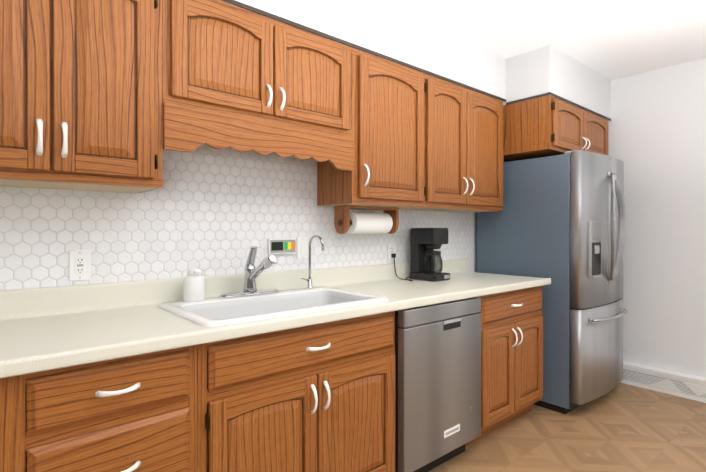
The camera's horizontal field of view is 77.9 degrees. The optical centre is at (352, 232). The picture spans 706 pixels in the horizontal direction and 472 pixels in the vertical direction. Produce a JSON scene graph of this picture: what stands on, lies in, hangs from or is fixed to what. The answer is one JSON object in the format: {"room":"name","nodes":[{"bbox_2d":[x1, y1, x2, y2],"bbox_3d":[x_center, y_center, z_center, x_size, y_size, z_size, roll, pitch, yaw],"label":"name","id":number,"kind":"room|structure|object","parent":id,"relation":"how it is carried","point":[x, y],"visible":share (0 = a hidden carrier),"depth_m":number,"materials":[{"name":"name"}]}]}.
{"room":"kitchen","nodes":[
{"label":"kitchen","id":0,"kind":"room"},
{"bbox_2d":[220,0,505,102],"bbox_3d":[-0.718,-1.084,1.778,4.505,0.308,0.313,0,0,-40],"label":"soffit","id":1,"kind":"structure","parent":0,"point":[386,31],"depth_m":2.39,"materials":[{"name":"white paint"}]},
{"bbox_2d":[474,212,476,271],"bbox_3d":[-0.453,-0.021,2.295,5.810,2.440,0.120,0,0,-40],"label":"wall","id":2,"kind":"structure","parent":0,"point":[475,247],"depth_m":3.42,"materials":[{"name":"white paint"}]},
{"bbox_2d":[0,0,162,192],"bbox_3d":[-1.157,-0.544,1.370,0.997,0.762,0.353,0,0,-40],"label":"upper cabinet","id":3,"kind":"object","parent":2,"relation":"attached to","point":[80,94],"visible":1,"depth_m":1.43,"materials":[{"name":"brown wood"}]},
{"bbox_2d":[0,144,474,289],"bbox_3d":[-0.792,-0.083,1.921,4.570,0.810,0.006,0,0,-40],"label":"tile backsplash","id":4,"kind":"structure","parent":2,"relation":"attached to","point":[206,210],"depth_m":1.98,"materials":[{"name":"white tile"}]},
{"bbox_2d":[69,250,90,280],"bbox_3d":[-1.056,0.125,1.687,0.072,0.118,0.011,0,0,-40],"label":"electrical outlet","id":5,"kind":"object","parent":4,"relation":"attached to","point":[79,265],"visible":1,"depth_m":1.68,"materials":[{"name":"white plastic"}]},
{"bbox_2d":[268,238,295,254],"bbox_3d":[-0.368,0.069,2.266,0.162,0.082,0.022,0,0,-40],"label":"monitor","id":6,"kind":"object","parent":4,"relation":"attached to","point":[281,245],"visible":0.96,"depth_m":2.25,"materials":[{"name":"white plastic"}]},
{"bbox_2d":[297,237,307,258],"bbox_3d":[-0.271,0.081,2.354,0.072,0.118,0.013,0,0,-40],"label":"light switch","id":7,"kind":"object","parent":4,"relation":"attached to","point":[302,247],"visible":1,"depth_m":2.35,"materials":[{"name":"white plastic"}]},
{"bbox_2d":[387,242,395,260],"bbox_3d":[0.248,0.118,2.799,0.072,0.118,0.011,0,0,-40],"label":"outlet","id":8,"kind":"object","parent":4,"relation":"attached to","point":[391,247],"visible":0.94,"depth_m":2.79,"materials":[{"name":"white plastic"}]},
{"bbox_2d":[162,0,353,170],"bbox_3d":[-0.432,-0.619,1.988,0.908,0.620,0.353,0,0,-40],"label":"upper cabinet","id":9,"kind":"object","parent":2,"relation":"attached to","point":[236,78],"visible":1,"depth_m":1.81,"materials":[{"name":"brown wood"}]},
{"bbox_2d":[317,48,436,210],"bbox_3d":[0.142,-0.542,2.500,0.624,0.780,0.321,0,0,-40],"label":"upper cabinet","id":10,"kind":"object","parent":2,"relation":"attached to","point":[424,142],"depth_m":2.35,"materials":[{"name":"brown wood"}]},
{"bbox_2d":[334,205,398,233],"bbox_3d":[0.080,-0.073,2.493,0.420,0.156,0.120,0,0,-40],"label":"paper towel holder","id":11,"kind":"object","parent":10,"relation":"attached to","point":[349,222],"visible":1,"depth_m":2.42,"materials":[{"name":"white paper"}]},
{"bbox_2d":[433,78,476,211],"bbox_3d":[0.469,-0.544,2.779,0.535,0.780,0.321,0,0,-40],"label":"upper cabinet","id":12,"kind":"object","parent":2,"relation":"attached to","point":[456,105],"depth_m":2.73,"materials":[{"name":"brown wood"}]},
{"bbox_2d":[463,92,503,212],"bbox_3d":[0.776,-0.545,3.041,0.520,0.780,0.321,0,0,-40],"label":"upper cabinet","id":13,"kind":"object","parent":2,"relation":"attached to","point":[490,111],"depth_m":2.97,"materials":[{"name":"brown wood"}]},
{"bbox_2d":[503,95,607,161],"bbox_3d":[1.500,-0.740,3.430,1.009,0.355,0.666,0,0,-40],"label":"upper cabinet","id":14,"kind":"object","parent":2,"relation":"attached to","point":[545,126],"visible":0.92,"depth_m":3.05,"materials":[{"name":"brown wood"}]},
{"bbox_2d":[383,0,705,80],"bbox_3d":[0.981,-1.281,0.606,5.810,0.100,4.540,0,0,-40],"label":"ceiling","id":15,"kind":"structure","parent":0,"point":[610,40],"depth_m":2.64,"materials":[{"name":"white paint"}]},
{"bbox_2d":[503,45,610,120],"bbox_3d":[1.502,-1.083,3.464,1.069,0.328,0.630,0,0,-40],"label":"soffit","id":16,"kind":"structure","parent":0,"point":[550,70],"depth_m":3.06,"materials":[{"name":"white paint"}]},
{"bbox_2d":[428,383,705,471],"bbox_3d":[0.981,1.259,0.621,5.810,0.100,4.540,0,0,-40],"label":"floor","id":17,"kind":"structure","parent":0,"point":[621,427],"depth_m":2.53,"materials":[{"name":"wood"}]},
{"bbox_2d":[0,345,197,471],"bbox_3d":[-0.877,0.774,1.421,0.540,0.861,0.651,0,0,-40],"label":"base cabinet","id":18,"kind":"object","parent":17,"relation":"on","point":[137,413],"visible":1,"depth_m":1.21,"materials":[{"name":"brown wood"}]},
{"bbox_2d":[197,311,394,471],"bbox_3d":[-0.329,0.771,1.889,0.897,0.861,0.651,0,0,-40],"label":"base cabinet","id":19,"kind":"object","parent":17,"relation":"on","point":[316,398],"visible":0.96,"depth_m":1.63,"materials":[{"name":"brown wood"}]},
{"bbox_2d":[0,258,550,378],"bbox_3d":[-0.240,0.269,1.960,3.458,0.140,0.652,0,0,-40],"label":"countertop","id":20,"kind":"structure","parent":19,"relation":"on","point":[48,328],"depth_m":1.62,"materials":[{"name":"laminate"}]},
{"bbox_2d":[219,246,278,297],"bbox_3d":[-0.416,0.174,1.959,0.300,0.226,0.262,0,0,-40],"label":"faucet","id":21,"kind":"object","parent":20,"relation":"on","point":[252,272],"visible":1,"depth_m":2.01,"materials":[{"name":"silver metal"}]},
{"bbox_2d":[157,287,388,326],"bbox_3d":[-0.324,0.393,1.883,0.850,0.209,0.546,0,0,-40],"label":"sink","id":22,"kind":"object","parent":20,"relation":"in","point":[212,312],"visible":0.46,"depth_m":1.92,"materials":[{"name":"white ceramic"}]},
{"bbox_2d":[183,269,204,301],"bbox_3d":[-0.680,0.221,1.868,0.086,0.134,0.086,0,0,-40],"label":"soap dispenser","id":23,"kind":"object","parent":22,"relation":"on","point":[194,285],"visible":1,"depth_m":1.84,"materials":[{"name":"white plastic"}]},
{"bbox_2d":[301,235,324,288],"bbox_3d":[-0.204,0.147,2.206,0.075,0.277,0.141,0,0,-40],"label":"tap","id":24,"kind":"object","parent":20,"relation":"on","point":[309,282],"visible":1,"depth_m":2.25,"materials":[{"name":"silver metal"}]},
{"bbox_2d":[391,228,449,281],"bbox_3d":[0.429,0.132,2.768,0.263,0.328,0.271,0,0,-40],"label":"coffee maker","id":25,"kind":"object","parent":20,"relation":"on","point":[426,262],"visible":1,"depth_m":2.73,"materials":[{"name":"black plastic"}]},
{"bbox_2d":[395,297,480,471],"bbox_3d":[0.256,0.770,2.372,0.606,0.857,0.629,0,0,-40],"label":"dishwasher","id":26,"kind":"object","parent":17,"relation":"on","point":[437,384],"visible":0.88,"depth_m":2.09,"materials":[{"name":"grey metal"}]},
{"bbox_2d":[465,286,542,445],"bbox_3d":[0.777,0.766,2.832,0.770,0.861,0.651,0,0,-40],"label":"base cabinet","id":27,"kind":"object","parent":17,"relation":"on","point":[511,355],"visible":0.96,"depth_m":2.58,"materials":[{"name":"brown wood"}]},
{"bbox_2d":[476,150,627,413],"bbox_3d":[1.528,0.328,3.287,0.770,1.731,0.875,0,0,-40],"label":"refrigerator","id":28,"kind":"object","parent":17,"relation":"on","point":[559,221],"visible":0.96,"depth_m":2.93,"materials":[{"name":"silver metal"}]},
{"bbox_2d":[608,58,705,377],"bbox_3d":[3.145,-0.021,2.460,0.120,2.440,4.300,0,0,-40],"label":"wall","id":29,"kind":"structure","parent":0,"point":[657,134],"depth_m":3.30,"materials":[{"name":"white paint"}]},
{"bbox_2d":[620,361,705,402],"bbox_3d":[2.926,1.117,2.587,0.056,0.162,3.392,0,0,-40],"label":"baseboard","id":30,"kind":"structure","parent":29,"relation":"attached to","point":[688,386],"depth_m":3.25,"materials":[{"name":"white wood"}]}
]}

